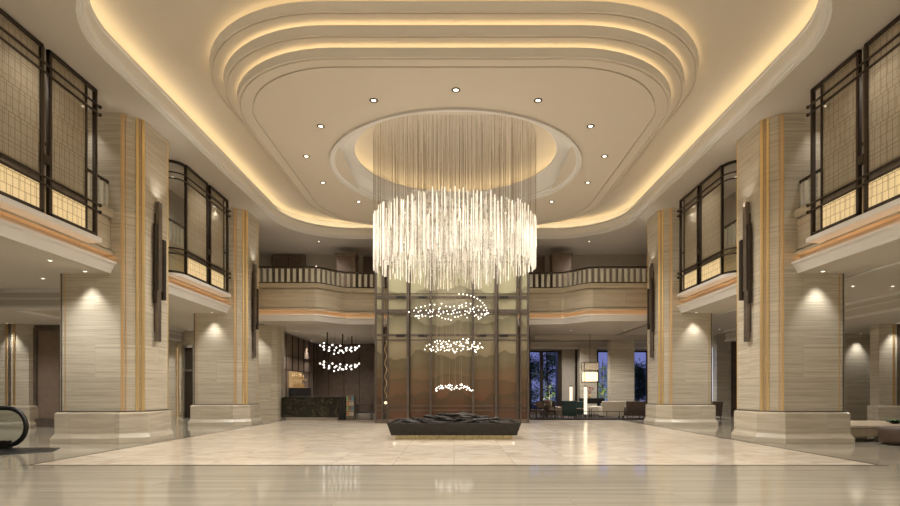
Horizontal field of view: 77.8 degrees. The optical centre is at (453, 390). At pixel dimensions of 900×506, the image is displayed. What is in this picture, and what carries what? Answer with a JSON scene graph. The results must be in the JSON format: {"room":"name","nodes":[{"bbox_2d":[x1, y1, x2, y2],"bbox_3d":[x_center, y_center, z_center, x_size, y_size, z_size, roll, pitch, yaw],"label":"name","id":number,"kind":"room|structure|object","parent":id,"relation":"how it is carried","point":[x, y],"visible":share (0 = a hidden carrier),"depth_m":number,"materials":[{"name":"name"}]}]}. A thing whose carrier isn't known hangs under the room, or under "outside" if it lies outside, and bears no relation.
{"room":"hotel lobby","nodes":[
{"label":"hotel lobby","id":0,"kind":"room"},
{"bbox_2d":[1,293,59,310],"bbox_3d":[-13.750,-3.060,18.900,2.700,0.620,0.600,0,0,0],"label":"ceiling","id":1,"kind":"structure","parent":0,"point":[3,295],"depth_m":18.60,"materials":[{"name":"beige paint"}]},
{"bbox_2d":[33,325,59,426],"bbox_3d":[-16.860,-0.620,23.225,1.556,4.240,0.350,0,0,0],"label":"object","id":2,"kind":"structure","parent":0,"point":[46,338],"depth_m":23.25,"materials":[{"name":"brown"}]},
{"bbox_2d":[0,289,183,341],"bbox_3d":[-18.200,-3.060,24.750,11.600,0.620,12.500,0,0,0],"label":"ceiling","id":3,"kind":"structure","parent":0,"point":[6,316],"depth_m":20.37,"materials":[{"name":"beige paint"}]},
{"bbox_2d":[0,150,230,312],"bbox_3d":[-9.893,-4.285,9.600,0.454,1.830,29.200,0,0,0],"label":"balcony","id":4,"kind":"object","parent":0,"point":[11,231],"depth_m":15.11,"materials":[{"name":"stone"}]},
{"bbox_2d":[0,194,101,242],"bbox_3d":[-9.655,-4.003,12.691,0.590,0.125,4.436,0,0,0],"label":"trim","id":5,"kind":"structure","parent":4,"relation":"attached to","point":[8,204],"depth_m":12.97,"materials":[{"name":"white paint"}]},
{"bbox_2d":[0,8,101,235],"bbox_3d":[-9.456,-6.010,12.648,0.579,3.880,4.386,0,0,7],"label":"screen","id":6,"kind":"object","parent":5,"relation":"on","point":[19,182],"visible":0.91,"depth_m":12.92,"materials":[{"name":"brown metal"}]},
{"bbox_2d":[0,115,108,206],"bbox_3d":[-9.930,-5.620,12.335,0.080,0.840,7.470,0,0,0],"label":"glass railing","id":7,"kind":"object","parent":4,"relation":"on","point":[11,150],"visible":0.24,"depth_m":13.95,"materials":[{"name":"beige glass"}]},
{"bbox_2d":[169,218,225,266],"bbox_3d":[-9.930,-5.620,21.210,0.080,0.840,6.020,0,0,0],"label":"glass railing","id":8,"kind":"object","parent":4,"relation":"on","point":[170,219],"visible":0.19,"depth_m":20.91,"materials":[{"name":"beige glass"}]},
{"bbox_2d":[169,272,230,296],"bbox_3d":[-9.655,-4.003,21.261,0.590,0.125,4.436,0,0,0],"label":"trim","id":9,"kind":"structure","parent":4,"relation":"attached to","point":[182,277],"depth_m":20.73,"materials":[{"name":"white paint"}]},
{"bbox_2d":[169,159,230,292],"bbox_3d":[-9.456,-6.010,21.218,0.579,3.880,4.386,0,0,7],"label":"screen","id":10,"kind":"object","parent":9,"relation":"on","point":[202,269],"visible":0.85,"depth_m":21.28,"materials":[{"name":"brown metal"}]},
{"bbox_2d":[0,71,261,281],"bbox_3d":[-11.370,-6.435,14.000,0.260,3.070,38.000,0,0,0],"label":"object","id":11,"kind":"structure","parent":0,"point":[176,203],"depth_m":14.88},
{"bbox_2d":[0,214,315,343],"bbox_3d":[-17.970,-4.135,17.650,16.060,1.530,45.300,0,0,0],"label":"ceiling","id":12,"kind":"structure","parent":0,"point":[21,266],"depth_m":15.87,"materials":[{"name":"beige paint"}]},
{"bbox_2d":[169,341,176,417],"bbox_3d":[-15.650,-0.935,27.300,0.300,4.870,7.800,0,0,0],"label":"column","id":13,"kind":"structure","parent":0,"point":[172,344],"depth_m":30.72,"materials":[{"name":"stone"}]},
{"bbox_2d":[176,331,193,417],"bbox_3d":[-13.850,-0.935,31.300,3.900,4.870,0.400,0,0,0],"label":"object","id":14,"kind":"structure","parent":0,"point":[188,336],"depth_m":31.20,"materials":[{"name":"stone"}]},
{"bbox_2d":[177,348,177,417],"bbox_3d":[-15.394,-0.450,31.065,0.044,3.900,0.050,0,0,0],"label":"light strip","id":15,"kind":"object","parent":14,"relation":"attached to","point":[177,348],"visible":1,"depth_m":31.04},
{"bbox_2d":[183,345,193,417],"bbox_3d":[-14.750,-0.525,31.100,0.556,4.050,0.200,0,0,0],"label":"door","id":16,"kind":"structure","parent":14,"relation":"in","point":[188,350],"depth_m":31.08,"materials":[{"name":"brown wood"}]},
{"bbox_2d":[259,325,283,419],"bbox_3d":[-10.485,-0.935,29.050,3.030,4.870,0.900,0,0,0],"label":"column","id":17,"kind":"structure","parent":0,"point":[271,337],"depth_m":28.60,"materials":[{"name":"stone"}]},
{"bbox_2d":[284,333,315,396],"bbox_3d":[-10.025,-0.935,34.750,0.350,4.870,10.500,0,0,0],"label":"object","id":18,"kind":"structure","parent":0,"point":[299,354],"depth_m":35.99,"materials":[{"name":"brown wood"}]},
{"bbox_2d":[316,344,374,411],"bbox_3d":[-7.050,-0.935,40.135,6.300,4.870,0.330,0,0,0],"label":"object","id":19,"kind":"structure","parent":0,"point":[359,381],"depth_m":40.00,"materials":[{"name":"brown wood"}]},
{"bbox_2d":[363,256,386,286],"bbox_3d":[-3.750,-6.375,32.620,3.100,2.950,0.140,0,0,0],"label":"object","id":20,"kind":"structure","parent":0,"point":[367,260],"depth_m":32.55,"materials":[{"name":"brown wood"}]},
{"bbox_2d":[0,0,899,254],"bbox_3d":[0.000,-8.445,19.700,52.000,1.450,52.000,0,0,0],"label":"ceiling","id":21,"kind":"structure","parent":0,"point":[239,91],"depth_m":14.88,"materials":[{"name":"white paint"}]},
{"bbox_2d":[369,98,377,102],"bbox_3d":[-2.154,-7.794,14.970,0.230,0.012,0.230,0,0,0],"label":"recessed light","id":22,"kind":"object","parent":21,"relation":"in","point":[373,100],"visible":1,"depth_m":14.96,"materials":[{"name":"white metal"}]},
{"bbox_2d":[373,115,536,290],"bbox_3d":[0.014,-6.527,19.700,5.696,5.045,5.716,0,0,22],"label":"crystal chandelier","id":23,"kind":"object","parent":21,"relation":"hanging from","point":[385,247],"visible":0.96,"depth_m":18.46,"materials":[{"name":"beige"}]},
{"bbox_2d":[413,253,488,318],"bbox_3d":[-0.174,-3.395,18.264,2.544,2.010,1.333,0,0,0],"label":"pendant","id":24,"kind":"object","parent":23,"relation":"hanging from","point":[470,253],"visible":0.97,"depth_m":18.00,"materials":[{"name":"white glass"}]},
{"bbox_2d":[424,254,482,352],"bbox_3d":[-0.013,-2.843,18.264,1.844,3.113,1.333,0,0,0],"label":"pendant","id":25,"kind":"object","parent":23,"relation":"hanging from","point":[443,254],"visible":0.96,"depth_m":18.31,"materials":[{"name":"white glass"}]},
{"bbox_2d":[436,254,472,390],"bbox_3d":[0.001,-2.199,18.264,1.212,4.402,1.010,0,0,0],"label":"pendant","id":26,"kind":"object","parent":23,"relation":"hanging from","point":[461,254],"visible":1,"depth_m":18.05,"materials":[{"name":"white glass"}]},
{"bbox_2d":[452,87,459,92],"bbox_3d":[0.050,-7.794,14.450,0.230,0.012,0.230,0,0,0],"label":"recessed light","id":27,"kind":"object","parent":21,"relation":"in","point":[455,90],"visible":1,"depth_m":14.46,"materials":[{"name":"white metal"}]},
{"bbox_2d":[0,413,899,505],"bbox_3d":[0.000,1.597,16.200,60.000,0.206,44.400,0,0,0],"label":"floor","id":28,"kind":"structure","parent":0,"point":[358,462],"depth_m":10.80,"materials":[{"name":"stone"}]},
{"bbox_2d":[0,324,37,427],"bbox_3d":[-18.450,-0.625,23.050,2.400,4.250,0.700,0,0,0],"label":"stone pier","id":29,"kind":"object","parent":28,"relation":"on","point":[16,340],"visible":0.83,"depth_m":22.90,"materials":[{"name":"stone"}]},
{"bbox_2d":[0,406,59,454],"bbox_3d":[-12.420,0.942,13.800,5.000,1.117,1.800,0,0,0],"label":"escalator","id":30,"kind":"object","parent":28,"relation":"on","point":[7,447],"visible":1,"depth_m":14.34,"materials":[{"name":"black rubber"}]},
{"bbox_2d":[50,113,173,443],"bbox_3d":[-10.200,-3.235,17.100,2.540,9.470,2.540,0,0,0],"label":"stone column","id":31,"kind":"structure","parent":28,"relation":"on","point":[114,373],"depth_m":16.00,"materials":[{"name":"stone"}]},
{"bbox_2d":[153,202,165,341],"bbox_3d":[-9.010,-3.625,17.045,0.180,4.250,0.510,0,0,0],"label":"wall sconce","id":32,"kind":"object","parent":31,"relation":"attached to","point":[159,245],"visible":1,"depth_m":16.94,"materials":[{"name":"brown metal"}]},
{"bbox_2d":[188,207,261,425],"bbox_3d":[-10.200,-3.235,25.300,2.540,9.470,2.540,0,0,0],"label":"stone column","id":33,"kind":"structure","parent":28,"relation":"on","point":[226,371],"depth_m":24.20,"materials":[{"name":"stone"}]},
{"bbox_2d":[252,263,258,357],"bbox_3d":[-9.010,-3.625,25.245,0.180,4.250,0.510,0,0,0],"label":"wall sconce","id":34,"kind":"object","parent":33,"relation":"attached to","point":[255,292],"visible":1,"depth_m":25.15,"materials":[{"name":"brown metal"}]},
{"bbox_2d":[289,371,310,396],"bbox_3d":[-9.600,0.150,34.900,0.500,2.700,3.200,0,0,0],"label":"shelf","id":35,"kind":"object","parent":28,"relation":"on","point":[297,391],"visible":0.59,"depth_m":33.99,"materials":[{"name":"beige wood"}]},
{"bbox_2d":[281,397,345,419],"bbox_3d":[-7.260,0.900,29.200,3.280,1.200,1.000,0,0,0],"label":"reception desk","id":36,"kind":"object","parent":28,"relation":"on","point":[292,408],"visible":0.97,"depth_m":28.75,"materials":[{"name":"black stone"}]},
{"bbox_2d":[283,397,339,397],"bbox_3d":[-7.350,0.320,29.200,2.900,0.040,1.000,0,0,0],"label":"countertop","id":37,"kind":"structure","parent":36,"relation":"on","point":[283,397],"depth_m":28.70,"materials":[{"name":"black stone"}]},
{"bbox_2d":[346,395,355,419],"bbox_3d":[-5.380,0.850,29.080,0.440,1.300,0.440,0,0,0],"label":"display stand","id":38,"kind":"object","parent":28,"relation":"on","point":[348,417],"visible":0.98,"depth_m":28.90,"materials":[{"name":"brown wood"}]},
{"bbox_2d":[356,404,372,419],"bbox_3d":[-4.775,1.090,29.600,0.950,0.820,0.600,0,0,0],"label":"side table","id":39,"kind":"object","parent":28,"relation":"on","point":[356,404],"visible":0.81,"depth_m":29.33,"materials":[{"name":"brown wood"}]},
{"bbox_2d":[375,247,528,422],"bbox_3d":[-0.093,-2.610,26.090,7.172,8.220,0.420,0,0,0],"label":"screen","id":40,"kind":"object","parent":28,"relation":"on","point":[413,372],"visible":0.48,"depth_m":26.00,"materials":[{"name":"glass"}]},
{"bbox_2d":[384,341,386,403],"bbox_3d":[-3.206,-3.040,26.200,0.141,7.320,0.141,0,0,0],"label":"hanging ornament","id":41,"kind":"object","parent":40,"relation":"hanging from","point":[385,402],"visible":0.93,"depth_m":26.18,"materials":[{"name":"gold metal"}]},
{"bbox_2d":[387,418,520,439],"bbox_3d":[0.000,1.235,18.350,4.073,0.530,2.892,0,0,0],"label":"stone planter","id":42,"kind":"object","parent":28,"relation":"on","point":[508,427],"visible":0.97,"depth_m":16.99,"materials":[{"name":"black stone"}]},
{"bbox_3d":[0.873,0.988,17.807,0.623,0.088,0.236,0,5,-7],"label":"stone","id":43,"kind":"object","parent":42,"relation":"on","visible":0},
{"bbox_2d":[473,418,489,420],"bbox_3d":[0.856,0.916,17.836,0.595,0.128,0.225,0,0,-17],"label":"stone","id":44,"kind":"object","parent":43,"relation":"on","point":[477,419],"visible":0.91,"depth_m":17.77,"materials":[{"name":"grey stone"}]},
{"bbox_2d":[536,401,544,417],"bbox_3d":[4.624,1.019,30.000,0.460,0.950,0.460,0,0,5],"label":"dining chair","id":45,"kind":"object","parent":28,"relation":"on","point":[539,404],"visible":0.93,"depth_m":29.78,"materials":[{"name":"brown fabric"}]},
{"bbox_2d":[545,401,554,417],"bbox_3d":[5.333,1.019,31.000,0.460,0.950,0.460,0,0,-10],"label":"dining chair","id":46,"kind":"object","parent":28,"relation":"on","point":[553,402],"visible":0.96,"depth_m":30.84,"materials":[{"name":"brown wood"}]},
{"bbox_2d":[544,400,561,417],"bbox_3d":[5.591,0.994,31.394,0.864,1.000,0.756,0,0,-10],"label":"lounge chair","id":47,"kind":"object","parent":28,"relation":"on","point":[549,406],"visible":0.74,"depth_m":31.07,"materials":[{"name":"brown leather"}]},
{"bbox_2d":[562,401,576,417],"bbox_3d":[6.218,1.004,30.164,0.776,0.980,0.864,0,0,10],"label":"lounge chair","id":48,"kind":"object","parent":28,"relation":"on","point":[566,405],"visible":0.91,"depth_m":29.79,"materials":[{"name":"green fabric"}]},
{"bbox_2d":[576,401,584,416],"bbox_3d":[7.206,1.044,32.364,0.656,0.900,0.863,0,0,-10],"label":"lounge chair","id":49,"kind":"object","parent":28,"relation":"on","point":[580,404],"visible":0.31,"depth_m":31.97,"materials":[{"name":"green fabric"}]},
{"bbox_2d":[576,408,591,417],"bbox_3d":[7.199,1.224,30.900,0.800,0.540,0.560,0,0,0],"label":"coffee table","id":50,"kind":"object","parent":28,"relation":"on","point":[576,408],"visible":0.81,"depth_m":30.65,"materials":[{"name":"brown wood"}]},
{"bbox_2d":[584,386,586,417],"bbox_3d":[7.046,0.604,29.900,0.280,1.780,0.280,0,0,0],"label":"floor lamp","id":51,"kind":"object","parent":28,"relation":"on","point":[585,387],"visible":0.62,"depth_m":29.82,"materials":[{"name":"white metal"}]},
{"bbox_2d":[577,346,596,413],"bbox_3d":[8.677,-0.700,36.400,1.097,4.400,0.800,0,0,0],"label":"pier","id":52,"kind":"object","parent":28,"relation":"on","point":[585,353],"visible":0.43,"depth_m":36.00,"materials":[{"name":"stone"}]},
{"bbox_2d":[530,411,644,419],"bbox_3d":[6.955,1.275,29.075,6.035,0.450,0.090,0,0,0],"label":"rail","id":53,"kind":"object","parent":28,"relation":"on","point":[542,418],"visible":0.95,"depth_m":29.03,"materials":[{"name":"black metal"}]},
{"bbox_2d":[579,398,604,414],"bbox_3d":[8.532,0.969,34.600,1.500,1.050,0.400,0,0,0],"label":"console table","id":54,"kind":"object","parent":28,"relation":"on","point":[589,400],"visible":0.49,"depth_m":34.40,"materials":[{"name":"black wood"}]},
{"bbox_2d":[588,402,602,416],"bbox_3d":[8.228,1.069,32.188,0.912,0.850,1.055,0,0,20],"label":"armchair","id":55,"kind":"object","parent":28,"relation":"on","point":[594,408],"visible":0.4,"depth_m":31.75,"materials":[{"name":"beige fabric"}]},
{"bbox_2d":[599,401,624,417],"bbox_3d":[8.525,1.019,30.263,1.206,0.950,0.963,0,0,0],"label":"sofa","id":56,"kind":"object","parent":28,"relation":"on","point":[606,405],"visible":0.85,"depth_m":29.83,"materials":[{"name":"beige fabric"}]},
{"bbox_2d":[607,340,633,415],"bbox_3d":[10.267,-0.935,34.350,1.600,4.870,0.760,0,0,0],"label":"stone pillar","id":57,"kind":"structure","parent":28,"relation":"on","point":[620,353],"depth_m":34.03,"materials":[{"name":"stone"}]},
{"bbox_2d":[623,401,645,417],"bbox_3d":[9.779,1.019,30.363,1.056,0.950,0.913,0,0,0],"label":"chair","id":58,"kind":"object","parent":28,"relation":"on","point":[630,405],"visible":0.8,"depth_m":29.95,"materials":[{"name":"brown fabric"}]},
{"bbox_2d":[644,207,717,425],"bbox_3d":[10.110,-3.235,25.300,2.540,9.470,2.540,0,0,0],"label":"stone column","id":59,"kind":"structure","parent":28,"relation":"on","point":[679,371],"depth_m":24.20,"materials":[{"name":"stone"}]},
{"bbox_2d":[647,263,653,357],"bbox_3d":[8.920,-3.625,25.245,0.180,4.250,0.510,0,0,0],"label":"wall sconce","id":60,"kind":"object","parent":59,"relation":"attached to","point":[650,292],"visible":1,"depth_m":25.15,"materials":[{"name":"brown metal"}]},
{"bbox_2d":[712,347,712,400],"bbox_3d":[15.305,-0.550,33.150,0.095,4.100,0.100,0,0,0],"label":"light strip","id":61,"kind":"object","parent":28,"relation":"on","point":[712,347],"visible":0.29,"depth_m":33.10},
{"bbox_2d":[712,401,722,418],"bbox_3d":[14.072,1.025,30.163,0.606,0.950,0.813,0,0,0],"label":"chair","id":62,"kind":"object","parent":28,"relation":"on","point":[719,404],"visible":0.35,"depth_m":29.79,"materials":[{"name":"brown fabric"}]},
{"bbox_2d":[731,113,854,443],"bbox_3d":[10.110,-3.235,17.100,2.540,9.470,2.540,0,0,0],"label":"stone column","id":63,"kind":"structure","parent":28,"relation":"on","point":[791,368],"depth_m":16.00,"materials":[{"name":"stone"}]},
{"bbox_2d":[739,202,751,341],"bbox_3d":[8.920,-3.625,17.045,0.180,4.250,0.510,0,0,0],"label":"wall sconce","id":64,"kind":"object","parent":63,"relation":"attached to","point":[745,245],"visible":1,"depth_m":16.94,"materials":[{"name":"brown metal"}]},
{"bbox_2d":[850,421,899,440],"bbox_3d":[13.150,1.260,17.890,3.160,0.480,2.880,0,0,0],"label":"leather bench","id":65,"kind":"object","parent":28,"relation":"on","point":[857,428],"visible":0.19,"depth_m":16.49,"materials":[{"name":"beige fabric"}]},
{"bbox_2d":[850,421,899,428],"bbox_3d":[13.150,1.075,17.890,3.160,0.110,2.880,0,0,0],"label":"seat cushion","id":66,"kind":"object","parent":65,"relation":"on","point":[853,424],"depth_m":16.99,"materials":[{"name":"beige leather"}]},
{"bbox_2d":[880,419,899,423],"bbox_3d":[13.766,0.955,17.399,0.728,0.130,0.746,0,0,0],"label":"plant","id":67,"kind":"object","parent":65,"relation":"on","point":[894,421],"visible":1,"depth_m":17.33,"materials":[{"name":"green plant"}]},
{"bbox_2d":[885,420,899,423],"bbox_3d":[13.750,0.975,17.400,0.520,0.090,0.520,0,0,0],"label":"bowl","id":68,"kind":"object","parent":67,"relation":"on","point":[890,421],"depth_m":17.30,"materials":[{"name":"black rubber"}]},
{"bbox_2d":[867,324,899,420],"bbox_3d":[18.450,-0.625,23.050,2.400,4.250,0.700,0,0,0],"label":"stone pier","id":69,"kind":"object","parent":28,"relation":"on","point":[884,338],"visible":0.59,"depth_m":22.90,"materials":[{"name":"stone"}]},
{"bbox_2d":[877,426,899,445],"bbox_3d":[12.620,1.250,15.620,1.220,0.500,1.220,0,0,0],"label":"round ottoman","id":70,"kind":"object","parent":28,"relation":"on","point":[890,435],"visible":1,"depth_m":15.47,"materials":[{"name":"brown fabric"}]},
{"bbox_2d":[259,283,646,324],"bbox_3d":[0.000,-4.285,27.688,19.200,1.830,1.924,0,0,0],"label":"balcony","id":71,"kind":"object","parent":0,"point":[272,296],"depth_m":26.95,"materials":[{"name":"stone"}]},
{"bbox_2d":[259,266,646,287],"bbox_3d":[0.000,-5.620,27.725,19.200,0.840,1.550,0,0,0],"label":"railing","id":72,"kind":"object","parent":71,"relation":"on","point":[264,267],"visible":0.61,"depth_m":27.08,"materials":[{"name":"brown metal"}]},
{"bbox_2d":[259,311,646,343],"bbox_3d":[0.000,-4.135,33.700,19.640,1.530,13.400,0,0,0],"label":"ceiling","id":73,"kind":"structure","parent":0,"point":[312,331],"depth_m":29.61,"materials":[{"name":"beige paint"}]},
{"bbox_2d":[319,332,359,371],"bbox_3d":[-6.742,-2.265,33.000,2.016,2.209,2.938,0,0,20],"label":"globe chandelier","id":74,"kind":"object","parent":73,"relation":"hanging from","point":[327,344],"visible":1,"depth_m":32.89,"materials":[{"name":"white glass"}]},
{"bbox_2d":[335,253,358,286],"bbox_3d":[-5.950,-6.260,31.200,1.160,2.720,1.000,0,0,0],"label":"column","id":75,"kind":"structure","parent":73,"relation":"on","point":[347,262],"depth_m":30.73,"materials":[{"name":"brown wood"}]},
{"bbox_2d":[549,253,572,286],"bbox_3d":[5.950,-6.260,31.200,1.160,2.720,1.000,0,0,0],"label":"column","id":76,"kind":"structure","parent":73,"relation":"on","point":[559,262],"depth_m":30.73,"materials":[{"name":"brown wood"}]},
{"bbox_2d":[581,362,598,382],"bbox_3d":[8.043,-1.939,33.000,0.864,2.862,0.864,0,0,0],"label":"pendant lantern","id":77,"kind":"object","parent":73,"relation":"hanging from","point":[587,376],"visible":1,"depth_m":32.64,"materials":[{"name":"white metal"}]},
{"bbox_2d":[262,255,645,286],"bbox_3d":[0.000,-6.435,32.850,22.600,3.070,0.300,0,0,0],"label":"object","id":78,"kind":"structure","parent":0,"point":[326,261],"depth_m":32.70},
{"bbox_2d":[271,255,305,281],"bbox_3d":[-9.640,-6.400,32.555,1.934,3.000,0.270,0,0,0],"label":"door","id":79,"kind":"structure","parent":78,"relation":"in","point":[276,260],"depth_m":32.50,"materials":[{"name":"brown wood"}]},
{"bbox_2d":[384,327,529,418],"bbox_3d":[-0.050,-0.935,29.350,8.100,4.870,0.100,0,0,0],"label":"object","id":80,"kind":"structure","parent":0,"point":[385,328],"depth_m":29.30,"materials":[{"name":"brown wood"}]},
{"bbox_2d":[529,342,529,414],"bbox_3d":[3.925,-0.935,33.800,0.150,4.870,9.000,0,0,0],"label":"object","id":81,"kind":"structure","parent":0,"point":[529,342],"depth_m":29.30,"materials":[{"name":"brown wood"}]},
{"bbox_2d":[530,342,646,348],"bbox_3d":[10.000,-2.965,36.150,12.000,0.430,0.100,0,0,0],"label":"trim","id":82,"kind":"structure","parent":81,"relation":"attached to","point":[530,342],"depth_m":36.10,"materials":[{"name":"white paint"}]},
{"bbox_2d":[518,256,544,287],"bbox_3d":[3.750,-6.375,32.620,3.100,2.950,0.140,0,0,0],"label":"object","id":83,"kind":"structure","parent":0,"point":[540,260],"depth_m":32.55,"materials":[{"name":"brown wood"}]},
{"bbox_2d":[562,350,574,400],"bbox_3d":[7.592,-0.625,37.500,0.862,4.250,1.000,0,0,0],"label":"panel","id":84,"kind":"object","parent":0,"point":[568,356],"visible":0.5,"depth_m":37.00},
{"bbox_2d":[556,350,576,406],"bbox_3d":[7.646,-0.625,37.550,1.463,4.250,0.900,0,0,0],"label":"trim","id":85,"kind":"structure","parent":84,"relation":"attached to","point":[558,352],"depth_m":37.10,"materials":[{"name":"brown wood"}]},
{"bbox_2d":[530,339,646,350],"bbox_3d":[10.000,-3.060,37.200,12.000,0.620,2.000,0,0,0],"label":"ceiling","id":86,"kind":"structure","parent":0,"point":[531,340],"depth_m":36.20,"materials":[{"name":"beige paint"}]},
{"bbox_2d":[534,335,646,339],"bbox_3d":[8.581,-3.235,33.650,7.484,0.270,0.100,0,0,0],"label":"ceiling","id":87,"kind":"structure","parent":0,"point":[536,337],"depth_m":33.60,"materials":[{"name":"beige paint"}]},
{"bbox_2d":[712,334,730,415],"bbox_3d":[15.968,-0.935,33.300,0.828,4.870,0.600,0,0,0],"label":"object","id":88,"kind":"structure","parent":0,"point":[721,349],"depth_m":33.00,"materials":[{"name":"stone"}]},
{"bbox_2d":[731,342,736,415],"bbox_3d":[17.241,-0.935,33.400,1.519,4.870,0.400,0,0,0],"label":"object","id":89,"kind":"structure","parent":0,"point":[733,344],"depth_m":33.20,"materials":[{"name":"brown wood"}]},
{"bbox_2d":[617,217,899,334],"bbox_3d":[17.970,-4.120,17.650,16.060,1.560,45.300,0,0,0],"label":"ceiling","id":90,"kind":"structure","parent":0,"point":[872,272],"depth_m":16.57,"materials":[{"name":"beige paint"}]},
{"bbox_2d":[646,78,899,281],"bbox_3d":[11.370,-6.435,14.000,0.260,3.070,38.000,0,0,0],"label":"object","id":91,"kind":"structure","parent":0,"point":[730,203],"depth_m":15.70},
{"bbox_2d":[677,156,899,312],"bbox_3d":[9.893,-4.285,9.600,0.454,1.830,29.200,0,0,0],"label":"balcony","id":92,"kind":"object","parent":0,"point":[888,234],"depth_m":15.15,"materials":[{"name":"stone"}]},
{"bbox_2d":[677,272,736,296],"bbox_3d":[9.655,-4.003,21.261,0.590,0.125,4.436,0,0,0],"label":"trim","id":93,"kind":"structure","parent":92,"relation":"attached to","point":[725,277],"depth_m":20.84,"materials":[{"name":"white paint"}]},
{"bbox_2d":[677,160,736,292],"bbox_3d":[9.456,-6.010,21.218,0.579,3.880,4.386,0,0,-7],"label":"screen","id":94,"kind":"object","parent":93,"relation":"on","point":[705,269],"visible":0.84,"depth_m":21.21,"materials":[{"name":"brown metal"}]},
{"bbox_2d":[682,219,736,266],"bbox_3d":[9.930,-5.620,21.210,0.080,0.840,6.020,0,0,0],"label":"glass railing","id":95,"kind":"object","parent":92,"relation":"on","point":[734,221],"visible":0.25,"depth_m":20.91,"materials":[{"name":"brown glass"}]},
{"bbox_2d":[799,121,897,206],"bbox_3d":[9.930,-5.620,12.335,0.080,0.840,7.470,0,0,0],"label":"railing","id":96,"kind":"object","parent":92,"relation":"on","point":[842,162],"visible":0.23,"depth_m":14.20,"materials":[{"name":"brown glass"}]},
{"bbox_2d":[806,198,899,242],"bbox_3d":[9.655,-4.003,12.691,0.590,0.125,4.436,0,0,0],"label":"trim","id":97,"kind":"structure","parent":92,"relation":"attached to","point":[892,207],"depth_m":13.13,"materials":[{"name":"white paint"}]},
{"bbox_2d":[806,15,899,235],"bbox_3d":[9.456,-6.010,12.648,0.579,3.880,4.386,0,0,-7],"label":"screen","id":98,"kind":"object","parent":97,"relation":"on","point":[881,185],"visible":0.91,"depth_m":12.98,"materials":[{"name":"brown metal"}]},
{"bbox_2d":[724,291,899,341],"bbox_3d":[19.500,-3.060,19.450,9.000,0.620,23.100,0,0,0],"label":"ceiling","id":99,"kind":"structure","parent":0,"point":[881,309],"depth_m":20.88,"materials":[{"name":"beige paint"}]},
{"bbox_2d":[845,334,869,420],"bbox_3d":[19.800,-0.625,27.050,8.400,4.250,0.300,0,0,0],"label":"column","id":100,"kind":"structure","parent":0,"point":[857,346],"depth_m":26.90,"materials":[{"name":"stone"}]},
{"bbox_3d":[11.000,-0.935,38.075,14.000,4.870,0.150,0,0,0],"label":"wall","id":101,"kind":"structure","parent":0,"visible":0},
{"bbox_2d":[530,351,555,410],"bbox_3d":[6.027,-0.670,38.060,2.111,4.100,0.160,0,0,0],"label":"window","id":102,"kind":"structure","parent":101,"relation":"in","point":[541,352],"depth_m":37.98,"materials":[{"name":"black metal"}]},
{"bbox_2d":[597,351,606,405],"bbox_3d":[10.215,-0.670,38.080,0.953,4.100,0.120,0,0,0],"label":"window","id":103,"kind":"structure","parent":101,"relation":"in","point":[597,351],"depth_m":38.02,"materials":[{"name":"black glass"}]},
{"bbox_2d":[634,351,646,410],"bbox_3d":[12.701,-0.670,38.080,1.022,4.100,0.120,0,0,0],"label":"window","id":104,"kind":"structure","parent":101,"relation":"in","point":[634,351],"depth_m":38.02,"materials":[{"name":"black metal"}]},
{"label":"stone","id":105,"kind":"object","parent":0,"visible":0},
{"bbox_2d":[435,415,452,418],"bbox_3d":[-0.308,0.859,17.993,0.600,0.143,0.224,0,0,-19],"label":"stone","id":106,"kind":"object","parent":105,"relation":"on","point":[437,416],"visible":0.82,"depth_m":17.89,"materials":[{"name":"black stone"}]},
{"label":"outside","id":107,"kind":"structure","parent":0,"visible":0},
{"bbox_2d":[356,402,600,412],"bbox_3d":[15.000,1.750,59.300,50.000,0.300,41.400,0,0,0],"label":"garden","id":108,"kind":"object","parent":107,"point":[534,406],"depth_m":54.10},
{"bbox_2d":[530,352,550,407],"bbox_3d":[6.327,-0.793,45.547,3.855,4.792,3.193,0,0,-5],"label":"tree","id":109,"kind":"object","parent":108,"relation":"on","point":[532,377],"visible":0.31,"depth_m":45.39,"materials":[{"name":"green plant"}]},
{"bbox_2d":[530,352,555,402],"bbox_3d":[7.594,-1.139,43.828,3.993,5.485,4.596,0,0,43],"label":"tree","id":110,"kind":"object","parent":108,"relation":"on","point":[546,355],"visible":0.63,"depth_m":43.21,"materials":[{"name":"green plant"}]},
{"bbox_2d":[543,380,555,404],"bbox_3d":[6.858,0.362,40.253,1.472,2.480,1.846,0,0,-29],"label":"tree","id":111,"kind":"object","parent":108,"relation":"on","point":[549,384],"visible":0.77,"depth_m":40.25,"materials":[{"name":"green plant"}]},
{"bbox_2d":[530,385,645,409],"bbox_3d":[9.988,0.691,42.000,14.184,2.435,2.197,0,0,0],"label":"hedge","id":112,"kind":"object","parent":108,"relation":"on","point":[637,398],"visible":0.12,"depth_m":41.81,"materials":[{"name":"green plant"}]},
{"bbox_2d":[598,359,606,397],"bbox_3d":[10.987,-0.399,41.532,2.063,4.002,1.764,0,0,14],"label":"tree","id":113,"kind":"object","parent":108,"relation":"on","point":[602,367],"visible":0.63,"depth_m":41.46,"materials":[{"name":"green plant"}]},
{"bbox_2d":[634,358,645,400],"bbox_3d":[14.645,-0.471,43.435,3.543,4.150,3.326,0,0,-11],"label":"tree","id":114,"kind":"object","parent":108,"relation":"on","point":[643,379],"visible":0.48,"depth_m":43.17,"materials":[{"name":"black plant"}]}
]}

